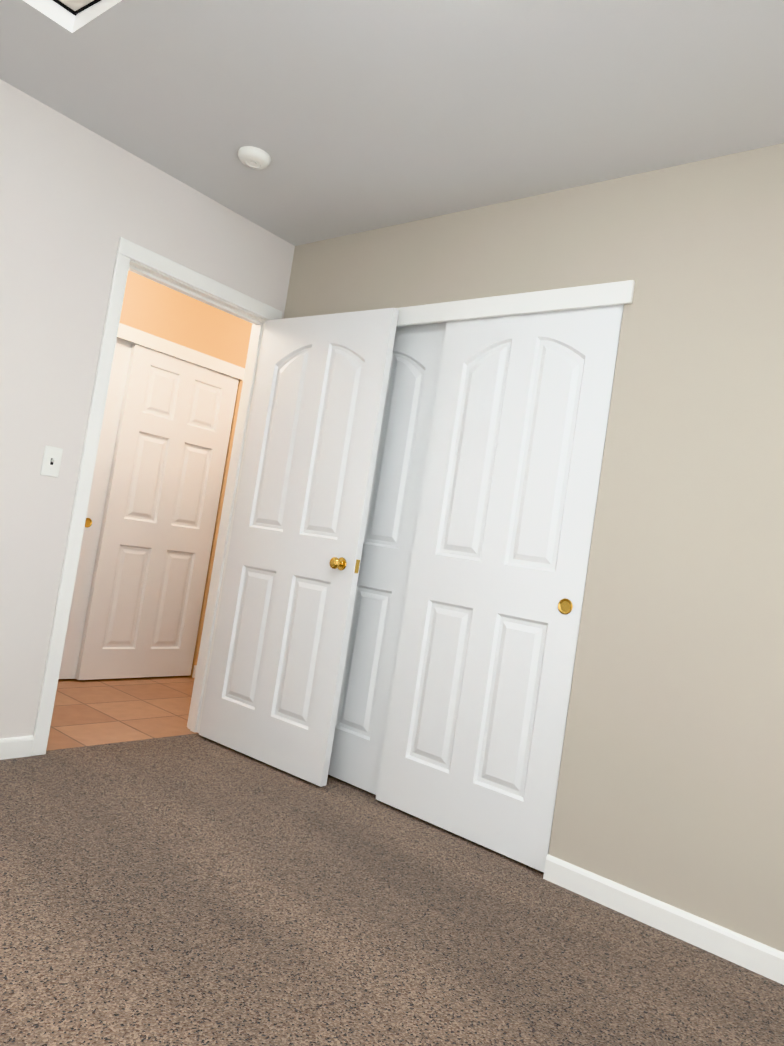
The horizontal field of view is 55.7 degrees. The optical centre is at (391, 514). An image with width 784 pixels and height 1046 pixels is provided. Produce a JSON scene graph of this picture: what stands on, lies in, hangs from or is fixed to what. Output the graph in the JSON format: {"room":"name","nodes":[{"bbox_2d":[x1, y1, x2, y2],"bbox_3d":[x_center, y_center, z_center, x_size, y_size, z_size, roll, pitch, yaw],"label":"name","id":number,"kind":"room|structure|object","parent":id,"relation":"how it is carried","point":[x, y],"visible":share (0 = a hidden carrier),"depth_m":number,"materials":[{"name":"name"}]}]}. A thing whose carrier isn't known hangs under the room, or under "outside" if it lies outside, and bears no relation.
{"room":"empty bedroom","nodes":[
{"label":"empty bedroom","id":0,"kind":"room"},
{"bbox_2d":[0,79,294,737],"bbox_3d":[-1.128,-0.233,3.196,0.120,2.440,4.765,6,-4,39],"label":"wall","id":1,"kind":"structure","parent":0,"point":[68,189],"depth_m":2.86,"materials":[{"name":"paint"}]},
{"bbox_2d":[0,735,33,759],"bbox_3d":[-2.026,0.775,2.140,0.013,0.078,1.984,6,-4,39],"label":"baseboard","id":2,"kind":"structure","parent":1,"relation":"attached to","point":[13,747],"depth_m":2.85,"materials":[{"name":"white wood"}]},
{"bbox_2d":[40,445,62,477],"bbox_3d":[-1.310,-0.203,2.868,0.023,0.115,0.070,6,-4,39],"label":"light switch","id":3,"kind":"object","parent":1,"relation":"attached to","point":[51,461],"visible":1,"depth_m":2.87,"materials":[{"name":"white plastic"}]},
{"bbox_2d":[31,237,281,755],"bbox_3d":[-1.032,-0.035,3.338,0.152,2.093,0.888,6,-4,39],"label":"door frame","id":4,"kind":"structure","parent":1,"relation":"attached to","point":[127,250],"depth_m":3.15,"materials":[{"name":"white wood"}]},
{"bbox_2d":[199,308,398,786],"bbox_3d":[-0.436,0.089,3.331,0.796,2.000,0.154,6,-4,39],"label":"entry door","id":5,"kind":"structure","parent":4,"relation":"attached to","point":[277,662],"depth_m":3.27,"materials":[{"name":"white wood"}]},
{"bbox_2d":[0,733,783,1045],"bbox_3d":[-0.297,1.058,1.264,3.889,0.050,3.165,6,-4,39],"label":"floor carpet","id":6,"kind":"object","parent":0,"point":[196,889],"depth_m":1.95,"materials":[{"name":"brown carpet"}]},
{"bbox_2d":[0,0,783,245],"bbox_3d":[0.198,-1.307,3.019,5.759,0.060,3.670,6,-4,39],"label":"ceiling","id":7,"kind":"structure","parent":0,"point":[349,117],"depth_m":2.36,"materials":[{"name":"paint"}]},
{"bbox_2d":[23,0,121,32],"bbox_3d":[-0.857,-1.531,1.865,0.797,0.073,0.558,6,-4,39],"label":"trim","id":8,"kind":"structure","parent":7,"relation":"attached to","point":[61,16],"depth_m":2.25,"materials":[{"name":"white wood"}]},
{"bbox_2d":[53,0,100,15],"bbox_3d":[-0.857,-1.531,1.865,0.748,0.075,0.514,6,-4,39],"label":"panel","id":9,"kind":"object","parent":8,"relation":"attached to","point":[75,7],"visible":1,"depth_m":2.25,"materials":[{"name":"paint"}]},
{"bbox_2d":[238,146,270,169],"bbox_3d":[-0.535,-1.376,2.881,0.128,0.035,0.128,6,-4,39],"label":"smoke detector","id":10,"kind":"object","parent":7,"relation":"attached to","point":[252,157],"visible":1,"depth_m":2.85,"materials":[{"name":"white plastic"}]},
{"bbox_2d":[283,143,783,951],"bbox_3d":[0.849,0.031,2.489,3.859,2.440,0.120,6,-4,39],"label":"wall","id":11,"kind":"structure","parent":0,"point":[670,789],"depth_m":2.37,"materials":[{"name":"paint"}]},
{"bbox_2d":[328,322,446,794],"bbox_3d":[-0.166,0.128,3.295,0.755,2.000,0.038,6,-4,39],"label":"closet door","id":12,"kind":"structure","parent":11,"relation":"in","point":[372,650],"depth_m":3.16,"materials":[{"name":"white wood"}]},
{"bbox_2d":[376,305,623,871],"bbox_3d":[0.383,0.186,2.790,0.755,2.000,0.038,6,-4,39],"label":"closet door","id":13,"kind":"structure","parent":11,"relation":"in","point":[479,703],"depth_m":2.75,"materials":[{"name":"white wood"}]},
{"bbox_2d":[396,280,634,326],"bbox_3d":[0.226,-0.831,3.052,1.570,0.080,0.018,6,-4,39],"label":"trim","id":14,"kind":"structure","parent":11,"relation":"attached to","point":[599,295],"depth_m":2.82,"materials":[{"name":"white wood"}]},
{"bbox_2d":[543,854,783,984],"bbox_3d":[1.255,1.258,1.864,1.934,0.078,0.013,6,-4,39],"label":"baseboard","id":15,"kind":"structure","parent":11,"relation":"attached to","point":[762,959],"depth_m":2.21,"materials":[{"name":"white wood"}]},
{"label":"outside","id":16,"kind":"structure","parent":0,"visible":0},
{"bbox_2d":[46,676,196,750],"bbox_3d":[-1.720,0.981,4.067,1.870,0.050,3.840,6,-4,39],"label":"floor","id":17,"kind":"structure","parent":16,"point":[95,712],"depth_m":3.76,"materials":[{"name":"beige tile"}]},
{"bbox_2d":[120,271,251,676],"bbox_3d":[-1.301,-0.183,4.725,0.120,2.440,2.610,6,-4,39],"label":"wall","id":18,"kind":"structure","parent":16,"point":[149,306],"depth_m":4.61,"materials":[{"name":"paint"}]},
{"bbox_2d":[59,337,132,678],"bbox_3d":[-1.901,-0.099,4.012,0.038,2.000,0.765,6,-4,39],"label":"hall door","id":19,"kind":"structure","parent":18,"relation":"in","point":[93,524],"depth_m":4.25,"materials":[{"name":"white wood"}]},
{"bbox_2d":[75,343,238,679],"bbox_3d":[-1.405,0.004,4.566,0.035,2.000,0.765,6,-4,39],"label":"hall door","id":20,"kind":"structure","parent":18,"relation":"in","point":[144,608],"depth_m":4.52,"materials":[{"name":"white wood"}]},
{"bbox_2d":[117,323,244,380],"bbox_3d":[-1.466,-1.025,4.306,0.018,0.080,1.595,6,-4,39],"label":"trim","id":21,"kind":"structure","parent":18,"relation":"attached to","point":[145,339],"depth_m":4.50,"materials":[{"name":"white wood"}]},
{"bbox_2d":[192,665,196,677],"bbox_3d":[-0.986,1.082,5.171,0.013,0.078,0.955,6,-4,39],"label":"baseboard","id":22,"kind":"structure","parent":18,"relation":"attached to","point":[194,671],"depth_m":4.79,"materials":[{"name":"white wood"}]}
]}

